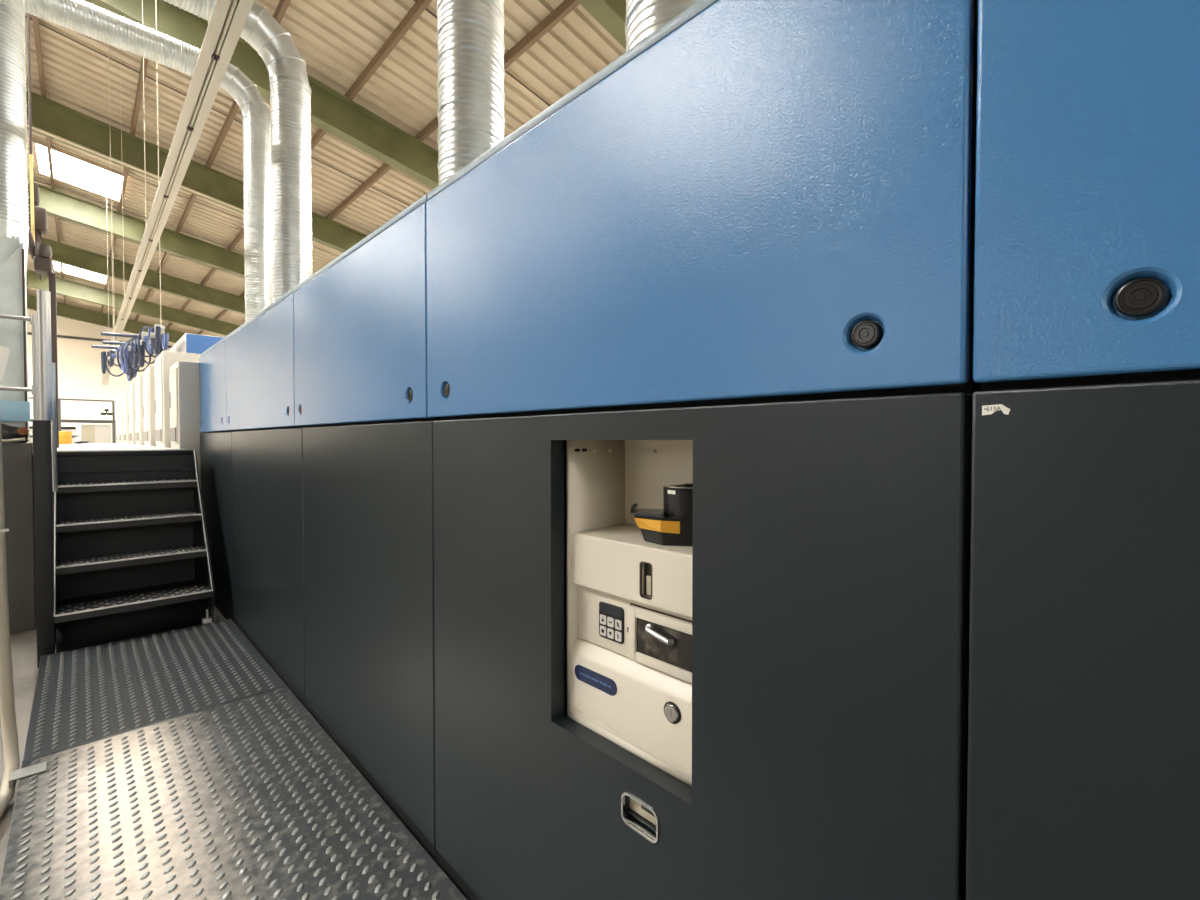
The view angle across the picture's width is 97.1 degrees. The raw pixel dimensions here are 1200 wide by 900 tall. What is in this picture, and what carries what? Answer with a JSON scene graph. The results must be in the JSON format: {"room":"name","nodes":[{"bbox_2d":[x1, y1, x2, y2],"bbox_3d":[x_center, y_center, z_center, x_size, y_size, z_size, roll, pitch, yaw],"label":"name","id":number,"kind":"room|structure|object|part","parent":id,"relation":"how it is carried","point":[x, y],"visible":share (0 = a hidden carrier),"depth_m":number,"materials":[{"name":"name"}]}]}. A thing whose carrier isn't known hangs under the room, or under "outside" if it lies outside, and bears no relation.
{"room":"print shop","nodes":[
{"label":"print shop","id":0,"kind":"room"},
{"bbox_2d":[27,309,174,442],"bbox_3d":[-29.841,-4.764,29.617,29.400,11.235,0.200,-1,2,-44],"label":"wall","id":1,"kind":"structure","parent":0,"point":[79,364],"depth_m":30.04,"materials":[{"name":"beige paint"}]},
{"bbox_2d":[27,332,171,347],"bbox_3d":[-29.750,-6.295,29.494,27.000,0.140,0.059,-1,2,-44],"label":"trim","id":2,"kind":"structure","parent":1,"relation":"attached to","point":[28,333],"depth_m":29.92,"materials":[{"name":"grey paint"}]},
{"bbox_2d":[0,605,225,879],"bbox_3d":[-11.912,1.297,11.454,29.400,0.200,51.400,-1,2,-44],"label":"floor","id":3,"kind":"structure","parent":0,"point":[23,644],"depth_m":2.99,"materials":[{"name":"concrete"}]},
{"bbox_2d":[2,442,35,633],"bbox_3d":[-5.265,0.640,4.128,1.248,1.390,1.750,-1,2,-44],"label":"panel","id":4,"kind":"object","parent":3,"relation":"on","point":[17,457],"visible":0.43,"depth_m":3.89,"materials":[{"name":"grey paint"}]},
{"bbox_2d":[0,0,29,441],"bbox_3d":[-4.926,-3.536,3.768,1.138,6.965,0.352,-1,2,-44],"label":"ventilation duct","id":5,"kind":"object","parent":4,"relation":"on","point":[14,228],"visible":1,"depth_m":4.06,"materials":[{"name":"metal"}]},
{"bbox_2d":[0,345,9,380],"bbox_3d":[-4.536,-0.663,4.010,0.098,0.280,0.004,-1,2,-44],"label":"paper note","id":6,"kind":"object","parent":5,"relation":"attached to","point":[4,351],"visible":1,"depth_m":4.02,"materials":[{"name":"white paper"}]},
{"bbox_2d":[0,233,28,283],"bbox_3d":[-4.646,-1.495,4.101,0.312,0.300,0.312,-1,2,-44],"label":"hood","id":7,"kind":"object","parent":5,"relation":"attached to","point":[13,246],"depth_m":4.06,"materials":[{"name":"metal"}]},
{"bbox_2d":[1,423,28,442],"bbox_3d":[-4.397,-0.124,3.917,0.249,0.143,0.197,-1,2,-44],"label":"heap","id":8,"kind":"object","parent":4,"relation":"on","point":[10,434],"visible":0.94,"depth_m":3.91,"materials":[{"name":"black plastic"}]},
{"bbox_3d":[-4.326,-0.072,3.873,0.175,0.040,0.034,-1,2,-44],"label":"rod","id":9,"kind":"part","parent":8,"relation":"part of","materials":[{"name":"silver metal"}]},
{"bbox_2d":[29,424,77,445],"bbox_3d":[-15.703,0.208,15.119,1.150,1.840,1.230,-1,2,-44],"label":"crate","id":10,"kind":"object","parent":3,"relation":"on","point":[72,428],"visible":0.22,"depth_m":14.96,"materials":[{"name":"white paint"}]},
{"bbox_2d":[30,419,115,442],"bbox_3d":[-14.004,0.181,13.865,2.020,1.940,1.000,-1,2,-44],"label":"work table","id":11,"kind":"object","parent":3,"relation":"on","point":[91,433],"visible":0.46,"depth_m":13.98,"materials":[{"name":"grey paint"}]},
{"bbox_3d":[-13.402,-0.289,13.871,0.260,0.720,0.020,-1,2,-44],"label":"cupboard door","id":12,"kind":"part","parent":11,"relation":"part of","materials":[{"name":"beige wood"}]},
{"bbox_3d":[-13.039,0.204,14.238,0.080,1.880,0.080,-1,2,-44],"label":"leg","id":13,"kind":"part","parent":11,"relation":"part of","materials":[{"name":"grey metal"}]},
{"bbox_2d":[115,400,119,442],"bbox_3d":[-11.524,-0.035,13.695,1.472,2.380,1.490,-1,2,-44],"label":"tall cabinet","id":14,"kind":"object","parent":3,"relation":"on","point":[117,401],"visible":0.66,"depth_m":12.69,"materials":[{"name":"beige metal"}]},
{"bbox_3d":[-11.788,-0.681,12.926,0.012,0.940,0.660,-1,2,-44],"label":"door","id":15,"kind":"part","parent":14,"relation":"part of","materials":[{"name":"white paint"}]},
{"bbox_2d":[51,443,186,558],"bbox_3d":[-8.266,0.581,8.718,0.883,1.335,12.795,-1,2,-44],"label":"raised platform","id":16,"kind":"object","parent":3,"relation":"on","point":[85,446],"visible":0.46,"depth_m":4.87,"materials":[{"name":"black metal"}]},
{"bbox_2d":[0,314,38,419],"bbox_3d":[-4.526,-0.486,3.537,1.105,0.995,0.053,-1,2,-44],"label":"guard rail","id":17,"kind":"object","parent":16,"relation":"on","point":[33,318],"visible":0.64,"depth_m":3.88,"materials":[{"name":"grey metal"}]},
{"bbox_3d":[-4.535,-0.954,3.518,1.078,0.037,0.028,-1,2,-44],"label":"rail","id":18,"kind":"part","parent":17,"relation":"part of","materials":[{"name":"grey metal"}]},
{"bbox_3d":[-4.535,-0.439,3.528,1.078,0.037,0.028,-1,2,-44],"label":"rail","id":19,"kind":"part","parent":17,"relation":"part of","materials":[{"name":"grey metal"}]},
{"bbox_3d":[-4.150,-0.483,3.905,0.040,0.975,0.040,-1,2,-44],"label":"post","id":20,"kind":"part","parent":17,"relation":"part of","materials":[{"name":"grey metal"}]},
{"bbox_2d":[28,225,58,447],"bbox_3d":[-5.541,-1.893,5.170,0.320,3.746,0.208,-1,2,-44],"label":"column","id":21,"kind":"structure","parent":16,"relation":"on","point":[41,254],"depth_m":5.23,"materials":[{"name":"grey metal"}]},
{"bbox_3d":[-5.487,-1.876,5.223,0.130,0.260,0.208,-1,2,-44],"label":"motor","id":22,"kind":"part","parent":21,"relation":"part of","materials":[{"name":"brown metal"}]},
{"bbox_2d":[59,431,71,443],"bbox_3d":[-9.969,-0.229,9.830,0.250,0.240,0.250,-1,2,-44],"label":"container","id":23,"kind":"object","parent":16,"relation":"on","point":[65,437],"visible":0.62,"depth_m":9.77,"materials":[{"name":"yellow plastic"}]},
{"bbox_2d":[29,397,114,442],"bbox_3d":[-13.015,-0.707,12.856,1.842,1.085,0.044,-1,2,-44],"label":"railing","id":24,"kind":"object","parent":16,"relation":"on","point":[59,399],"visible":0.63,"depth_m":13.16,"materials":[{"name":"grey metal"}]},
{"bbox_3d":[-13.059,-0.701,12.814,0.041,1.075,0.041,0,1,23],"label":"post","id":25,"kind":"part","parent":24,"relation":"part of","materials":[{"name":"grey metal"}]},
{"bbox_3d":[-13.023,-1.229,12.839,1.820,0.040,0.040,-1,2,-44],"label":"rail","id":26,"kind":"part","parent":24,"relation":"part of","materials":[{"name":"silver metal"}]},
{"bbox_2d":[101,409,112,414],"bbox_3d":[-12.423,-0.954,13.346,0.220,0.150,0.077,-1,2,-44],"label":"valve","id":27,"kind":"object","parent":24,"relation":"attached to","point":[105,410],"visible":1,"depth_m":13.33,"materials":[{"name":"black metal"}]},
{"bbox_3d":[-12.374,-0.714,13.486,0.041,1.075,0.041,0,1,-22],"label":"post","id":28,"kind":"part","parent":24,"relation":"part of","materials":[{"name":"grey metal"}]},
{"bbox_2d":[74,441,88,443],"bbox_3d":[-10.141,-0.150,10.363,0.215,0.062,0.160,-1,2,-44],"label":"cloth","id":29,"kind":"object","parent":16,"relation":"on","point":[77,442],"visible":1,"depth_m":10.31,"materials":[{"name":"black fabric"}]},
{"bbox_2d":[119,395,123,443],"bbox_3d":[-10.403,-0.014,12.553,1.472,2.380,1.690,-1,2,-44],"label":"tall cabinet","id":30,"kind":"object","parent":3,"relation":"on","point":[121,425],"visible":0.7,"depth_m":11.48,"materials":[{"name":"beige metal"}]},
{"bbox_3d":[-10.634,-0.659,11.750,0.012,0.940,0.764,-1,2,-44],"label":"door","id":31,"kind":"part","parent":30,"relation":"part of","materials":[{"name":"white paint"}]},
{"bbox_2d":[32,290,214,667],"bbox_3d":[-3.449,0.170,3.864,0.897,2.340,0.902,-1,2,-44],"label":"steps","id":32,"kind":"structure","parent":3,"relation":"on","point":[134,560],"depth_m":3.92,"materials":[{"name":"grey metal"}]},
{"bbox_3d":[-3.489,0.583,3.327,0.077,1.535,0.100,-1,2,-44],"label":"post","id":33,"kind":"part","parent":32,"relation":"part of","materials":[{"name":"black metal"}]},
{"bbox_3d":[-3.704,0.704,4.180,0.804,1.060,0.015,-1,2,-44],"label":"kick plate","id":34,"kind":"part","parent":32,"relation":"part of","materials":[{"name":"black metal"}]},
{"bbox_2d":[123,390,129,443],"bbox_3d":[-9.213,0.009,11.340,1.472,2.380,1.690,-1,2,-44],"label":"tall cabinet","id":35,"kind":"object","parent":3,"relation":"on","point":[125,396],"visible":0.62,"depth_m":10.27,"materials":[{"name":"white metal"}]},
{"bbox_3d":[-9.443,-0.636,10.537,0.012,0.940,0.764,-1,2,-44],"label":"door","id":36,"kind":"part","parent":35,"relation":"part of","materials":[{"name":"white paint"}]},
{"bbox_2d":[128,384,135,444],"bbox_3d":[-8.057,0.031,10.162,1.472,2.380,1.590,-1,2,-44],"label":"tall cabinet","id":37,"kind":"object","parent":3,"relation":"on","point":[131,392],"visible":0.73,"depth_m":9.12,"materials":[{"name":"beige metal"}]},
{"bbox_3d":[-8.304,-0.614,9.377,0.012,0.940,0.712,-1,2,-44],"label":"door","id":38,"kind":"part","parent":37,"relation":"part of","materials":[{"name":"white paint"}]},
{"bbox_2d":[135,376,144,445],"bbox_3d":[-6.972,0.052,9.056,1.472,2.380,1.490,-1,2,-44],"label":"tall cabinet","id":39,"kind":"object","parent":3,"relation":"on","point":[139,419],"visible":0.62,"depth_m":8.05,"materials":[{"name":"beige metal"}]},
{"bbox_2d":[135,432,138,440],"bbox_3d":[-7.244,-0.208,8.287,0.014,0.130,0.580,-1,2,-44],"label":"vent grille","id":40,"kind":"object","parent":39,"relation":"attached to","point":[137,433],"depth_m":8.15,"materials":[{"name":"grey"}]},
{"bbox_3d":[-7.236,-0.593,8.287,0.012,0.940,0.660,-1,2,-44],"label":"door","id":41,"kind":"part","parent":39,"relation":"part of","materials":[{"name":"white paint"}]},
{"bbox_2d":[143,365,155,446],"bbox_3d":[-5.886,0.073,7.950,1.472,2.380,1.590,-1,2,-44],"label":"tall cabinet","id":42,"kind":"object","parent":3,"relation":"on","point":[149,373],"visible":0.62,"depth_m":6.91,"materials":[{"name":"white metal"}]},
{"bbox_2d":[143,431,147,440],"bbox_3d":[-6.141,-0.187,7.164,0.014,0.130,0.632,-1,2,-44],"label":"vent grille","id":43,"kind":"object","parent":42,"relation":"attached to","point":[145,434],"depth_m":7.14,"materials":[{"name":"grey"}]},
{"bbox_3d":[-6.133,-0.572,7.164,0.012,0.940,0.712,-1,2,-44],"label":"door","id":44,"kind":"part","parent":42,"relation":"part of","materials":[{"name":"white paint"}]},
{"bbox_2d":[22,619,286,762],"bbox_3d":[-2.577,1.312,3.078,0.976,0.086,1.512,-1,2,-44],"label":"plate","id":45,"kind":"object","parent":3,"relation":"on","point":[82,696],"visible":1,"depth_m":2.91,"materials":[{"name":"metal"}]},
{"bbox_2d":[154,351,199,447],"bbox_3d":[-4.766,0.095,6.808,1.472,2.380,1.590,-1,2,-44],"label":"tall cabinet","id":46,"kind":"object","parent":3,"relation":"on","point":[165,360],"visible":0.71,"depth_m":5.78,"materials":[{"name":"beige metal"}]},
{"bbox_2d":[24,0,272,321],"bbox_3d":[-6.892,-2.825,3.973,7.800,3.544,0.360,-1,2,-44],"label":"ventilation duct","id":47,"kind":"object","parent":46,"relation":"on","point":[83,17],"visible":0.77,"depth_m":6.39,"materials":[{"name":"metal"}]},
{"bbox_2d":[154,429,161,440],"bbox_3d":[-5.021,-0.166,6.022,0.014,0.130,0.632,-1,2,-44],"label":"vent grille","id":48,"kind":"object","parent":46,"relation":"attached to","point":[158,432],"depth_m":5.96,"materials":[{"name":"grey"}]},
{"bbox_3d":[-5.013,-0.551,6.022,0.012,0.940,0.712,-1,2,-44],"label":"door","id":49,"kind":"part","parent":46,"relation":"part of","materials":[{"name":"white paint"}]},
{"bbox_2d":[169,361,205,486],"bbox_3d":[-3.771,0.234,5.797,1.472,2.140,1.230,-1,2,-44],"label":"tall cabinet","id":50,"kind":"object","parent":3,"relation":"on","point":[184,387],"visible":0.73,"depth_m":4.91,"materials":[{"name":"beige metal"}]},
{"bbox_2d":[169,427,176,440],"bbox_3d":[-4.087,-0.148,5.070,0.014,0.130,0.445,-1,2,-44],"label":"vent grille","id":51,"kind":"object","parent":50,"relation":"attached to","point":[173,430],"depth_m":5.01,"materials":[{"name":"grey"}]},
{"bbox_3d":[-4.079,-0.413,5.073,0.012,0.700,0.525,-1,2,-44],"label":"door","id":52,"kind":"part","parent":50,"relation":"part of","materials":[{"name":"white paint"}]},
{"bbox_2d":[168,333,223,353],"bbox_3d":[-6.632,-1.421,8.948,0.900,0.570,2.900,-1,2,-44],"label":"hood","id":53,"kind":"object","parent":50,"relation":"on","point":[188,343],"visible":0.2,"depth_m":7.73,"materials":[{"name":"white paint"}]},
{"bbox_3d":[-5.621,-1.397,7.923,0.892,0.560,0.019,-1,2,-44],"label":"panel","id":54,"kind":"part","parent":53,"relation":"part of","materials":[{"name":"blue metal"}]},
{"bbox_2d":[199,337,233,621],"bbox_3d":[-2.743,0.217,4.907,1.350,2.206,1.431,-1,2,-44],"label":"panel","id":55,"kind":"object","parent":3,"relation":"on","point":[216,443],"visible":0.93,"depth_m":4.33,"materials":[{"name":"blue paint"}]},
{"bbox_3d":[-2.804,-0.874,4.951,1.346,0.025,1.250,-1,2,-44],"label":"lid","id":56,"kind":"part","parent":55,"relation":"part of","materials":[{"name":"blue paint"}]},
{"bbox_2d":[164,0,312,301],"bbox_3d":[-4.895,-2.273,2.468,6.528,2.865,0.356,-1,2,-44],"label":"ventilation duct","id":57,"kind":"object","parent":55,"relation":"on","point":[290,90],"visible":0.75,"depth_m":4.50,"materials":[{"name":"metal"}]},
{"bbox_2d":[0,686,466,899],"bbox_3d":[-0.705,1.348,1.170,0.976,0.086,3.822,-1,2,-44],"label":"plate","id":58,"kind":"object","parent":3,"relation":"on","point":[250,798],"visible":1,"depth_m":1.85,"materials":[{"name":"grey metal"}]},
{"bbox_2d":[9,761,46,788],"bbox_3d":[-2.289,1.304,2.122,0.100,0.039,0.080,-1,2,-44],"label":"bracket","id":59,"kind":"object","parent":58,"relation":"attached to","point":[20,773],"visible":0.95,"depth_m":2.12,"materials":[{"name":"grey metal"}]},
{"bbox_2d":[226,288,304,706],"bbox_3d":[-1.694,0.238,3.837,1.350,2.206,1.915,-1,2,-44],"label":"panel","id":60,"kind":"object","parent":3,"relation":"on","point":[268,547],"visible":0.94,"depth_m":3.16,"materials":[{"name":"blue paint"}]},
{"bbox_3d":[-1.737,-0.854,3.864,1.346,0.025,1.784,-1,2,-44],"label":"lid","id":61,"kind":"part","parent":60,"relation":"part of","materials":[{"name":"blue paint"}]},
{"bbox_2d":[293,194,439,861],"bbox_3d":[-0.582,0.259,2.705,1.350,2.206,1.510,-1,2,-44],"label":"panel","id":62,"kind":"object","parent":3,"relation":"on","point":[360,320],"visible":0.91,"depth_m":2.03,"materials":[{"name":"blue paint"}]},
{"bbox_3d":[-0.594,-0.832,2.699,1.346,0.025,1.470,-1,2,-44],"label":"lid","id":63,"kind":"part","parent":62,"relation":"part of","materials":[{"name":"blue paint"}]},
{"bbox_2d":[437,0,504,184],"bbox_3d":[-0.616,-4.021,2.494,0.360,6.359,0.360,-1,2,-44],"label":"ventilation duct","id":64,"kind":"object","parent":62,"relation":"on","point":[470,33],"visible":0.59,"depth_m":2.41,"materials":[{"name":"metal"}]},
{"bbox_2d":[426,0,980,899],"bbox_3d":[0.432,0.279,1.669,1.353,2.206,1.456,-1,2,-44],"label":"panel","id":65,"kind":"object","parent":3,"relation":"on","point":[747,236],"visible":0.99,"depth_m":0.90,"materials":[{"name":"blue paint"}]},
{"bbox_3d":[0.435,-0.812,1.651,1.346,0.025,1.454,-1,2,-44],"label":"lid","id":66,"kind":"part","parent":65,"relation":"part of","materials":[{"name":"blue paint"}]},
{"bbox_2d":[566,440,692,786],"bbox_3d":[0.141,0.313,1.218,0.217,0.700,0.426,-1,2,-44],"label":"control unit","id":67,"kind":"object","parent":65,"relation":"in","point":[629,597],"visible":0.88,"depth_m":1.20,"materials":[{"name":"beige paint"}]},
{"bbox_3d":[-0.011,0.533,1.231,0.004,0.036,0.140,-1,2,-44],"label":"name plate","id":68,"kind":"part","parent":67,"relation":"part of","materials":[{"name":"blue plastic"}]},
{"bbox_3d":[0.093,0.398,1.172,0.020,0.137,0.405,-1,2,-44],"label":"control panel","id":69,"kind":"part","parent":67,"relation":"part of","materials":[{"name":"beige paint"}]},
{"bbox_3d":[0.107,0.275,1.128,0.005,0.072,0.030,-1,2,-44],"label":"sight glass","id":70,"kind":"part","parent":67,"relation":"part of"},
{"bbox_3d":[0.122,0.385,1.104,0.018,0.026,0.077,-1,2,-44],"label":"handle","id":71,"kind":"part","parent":67,"relation":"part of","materials":[{"name":"grey metal"}]},
{"bbox_2d":[630,483,692,545],"bbox_3d":[0.165,0.139,1.183,0.195,0.127,0.128,0,1,3],"label":"dispenser","id":72,"kind":"object","parent":67,"relation":"on","point":[672,525],"visible":0.72,"depth_m":1.13,"materials":[{"name":"black plastic"}]},
{"bbox_2d":[633,509,664,517],"bbox_3d":[0.110,0.141,1.181,0.072,0.007,0.093,0,1,9],"label":"tray","id":73,"kind":"object","parent":72,"relation":"on","point":[638,513],"depth_m":1.16,"materials":[{"name":"grey plastic"}]},
{"bbox_3d":[0.139,0.404,1.104,0.006,0.079,0.163,-1,2,-44],"label":"pane","id":74,"kind":"part","parent":67,"relation":"part of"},
{"bbox_3d":[0.081,0.743,1.075,0.007,0.066,0.098,-1,2,-44],"label":"flush pull","id":75,"kind":"part","parent":65,"relation":"part of","materials":[{"name":"silver metal"}]},
{"bbox_3d":[0.095,0.739,1.089,0.006,0.050,0.090,-1,2,-44],"label":"latch plate","id":76,"kind":"part","parent":65,"relation":"part of","materials":[{"name":"beige metal"}]},
{"bbox_2d":[625,0,698,51],"bbox_3d":[0.235,-4.005,1.605,0.360,6.361,0.360,-1,2,-44],"label":"ventilation duct","id":77,"kind":"object","parent":65,"relation":"on","point":[643,17],"visible":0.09,"depth_m":1.54,"materials":[{"name":"metal"}]},
{"bbox_2d":[966,0,1199,899],"bbox_3d":[1.463,0.298,0.621,1.350,2.206,1.469,-1,2,-44],"label":"panel","id":78,"kind":"object","parent":3,"relation":"on","point":[1083,768],"visible":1,"depth_m":0.59,"materials":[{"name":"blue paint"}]},
{"bbox_2d":[982,404,1009,414],"bbox_3d":[0.484,-0.049,0.648,0.001,0.013,0.028,-1,2,-44],"label":"sticker","id":79,"kind":"object","parent":78,"relation":"attached to","point":[987,409],"visible":1,"depth_m":0.65,"materials":[{"name":"white paper"}]},
{"bbox_2d":[25,0,625,336],"bbox_3d":[-11.972,-7.669,11.346,29.400,5.012,51.570,-1,2,-44],"label":"ceiling","id":80,"kind":"structure","parent":0,"point":[380,55],"depth_m":10.79,"materials":[{"name":"brown"}]},
{"bbox_2d":[27,13,47,279],"bbox_3d":[-6.535,-4.766,6.029,0.280,5.569,0.312,-1,2,-44],"label":"hoist","id":81,"kind":"object","parent":80,"relation":"hanging from","point":[37,218],"visible":0.61,"depth_m":6.08,"materials":[{"name":"brown metal"}]},
{"bbox_2d":[52,261,108,283],"bbox_3d":[-22.563,-7.757,23.041,1.780,0.384,2.020,-1,2,-44],"label":"window","id":82,"kind":"structure","parent":80,"relation":"in","point":[70,270],"depth_m":23.34,"materials":[{"name":"white glass"}]},
{"bbox_2d":[27,294,184,342],"bbox_3d":[-28.791,-7.501,28.494,28.900,5.474,0.280,-1,2,-44],"label":"roof beam","id":83,"kind":"structure","parent":80,"relation":"attached to","point":[63,310],"depth_m":29.33,"materials":[{"name":"green metal"}]},
{"bbox_2d":[91,13,168,380],"bbox_3d":[-7.742,-4.330,8.580,3.854,6.265,0.690,1,1,39],"label":"hose festoon","id":84,"kind":"object","parent":80,"relation":"hanging from","point":[133,350],"visible":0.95,"depth_m":8.42,"materials":[{"name":"blue rubber"}]},
{"bbox_3d":[-8.531,-1.781,9.195,0.474,0.072,0.052,0,1,-12],"label":"cross arm","id":85,"kind":"part","parent":84,"relation":"part of","materials":[{"name":"blue"}]},
{"bbox_3d":[-8.009,-1.773,8.802,0.424,0.072,0.052,0,1,-8],"label":"cross arm","id":86,"kind":"part","parent":84,"relation":"part of","materials":[{"name":"blue"}]},
{"bbox_3d":[-7.322,-1.761,8.145,0.543,0.072,0.052,0,1,-17],"label":"cross arm","id":87,"kind":"part","parent":84,"relation":"part of","materials":[{"name":"blue"}]},
{"bbox_2d":[26,269,239,335],"bbox_3d":[-24.449,-7.417,24.069,28.900,5.474,0.280,-1,2,-44],"label":"roof beam","id":88,"kind":"structure","parent":80,"relation":"attached to","point":[64,287],"depth_m":25.83,"materials":[{"name":"green metal"}]},
{"bbox_2d":[28,180,244,276],"bbox_3d":[-16.044,-7.256,15.505,28.900,5.474,0.280,-1,2,-44],"label":"roof beam","id":89,"kind":"structure","parent":80,"relation":"attached to","point":[59,204],"depth_m":16.68,"materials":[{"name":"green metal"}]},
{"bbox_2d":[28,237,244,314],"bbox_3d":[-20.107,-7.334,19.644,28.900,5.474,0.280,-1,2,-44],"label":"roof beam","id":90,"kind":"structure","parent":80,"relation":"attached to","point":[62,253],"depth_m":21.44,"materials":[{"name":"green metal"}]},
{"bbox_2d":[32,0,253,384],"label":"ceiling light","id":91,"kind":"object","parent":80,"relation":"in","point":[69,168],"depth_m":5.56,"materials":[{"name":"white metal"}]},
{"bbox_3d":[-17.591,-2.672,18.894,0.260,0.730,0.080,-1,2,-44],"label":"plate","id":92,"kind":"part","parent":91,"relation":"part of","materials":[{"name":"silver metal"}]},
{"bbox_3d":[-8.949,-4.800,10.043,0.260,5.318,25.000,-1,2,-44],"label":"overhead rail","id":93,"kind":"part","parent":91,"relation":"part of","materials":[{"name":"white metal"}]},
{"bbox_2d":[26,90,367,252],"bbox_3d":[-11.983,-7.178,11.366,28.900,5.474,0.280,-1,2,-44],"label":"roof beam","id":94,"kind":"structure","parent":80,"relation":"attached to","point":[52,117],"depth_m":12.46,"materials":[{"name":"green metal"}]},
{"bbox_2d":[26,124,243,211],"bbox_3d":[-11.563,-6.715,11.590,6.910,1.198,0.060,-1,2,-44],"label":"conduit","id":95,"kind":"object","parent":94,"relation":"attached to","point":[34,128],"visible":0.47,"depth_m":12.15,"materials":[{"name":"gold metal"}]},
{"bbox_2d":[84,0,438,188],"bbox_3d":[-8.026,-7.102,7.333,28.900,5.474,0.280,-1,2,-44],"label":"roof beam","id":96,"kind":"structure","parent":80,"relation":"attached to","point":[332,112],"depth_m":10.11,"materials":[{"name":"green metal"}]},
{"bbox_2d":[577,0,625,48],"bbox_3d":[-3.929,-7.023,3.158,28.900,5.474,0.280,-1,2,-44],"label":"roof beam","id":97,"kind":"structure","parent":80,"relation":"attached to","point":[611,14],"depth_m":7.16,"materials":[{"name":"green metal"}]},
{"bbox_3d":[-2.315,1.318,1.957,0.110,0.116,0.110,-1,2,-44],"label":"socket","id":98,"kind":"object","parent":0,"visible":0},
{"bbox_2d":[0,414,19,817],"bbox_3d":[-2.234,-0.364,1.873,0.128,3.478,0.833,-1,1,-39],"label":"hose","id":99,"kind":"object","parent":98,"relation":"attached to","point":[7,703],"visible":0.98,"depth_m":2.19,"materials":[{"name":"beige"}]}
]}

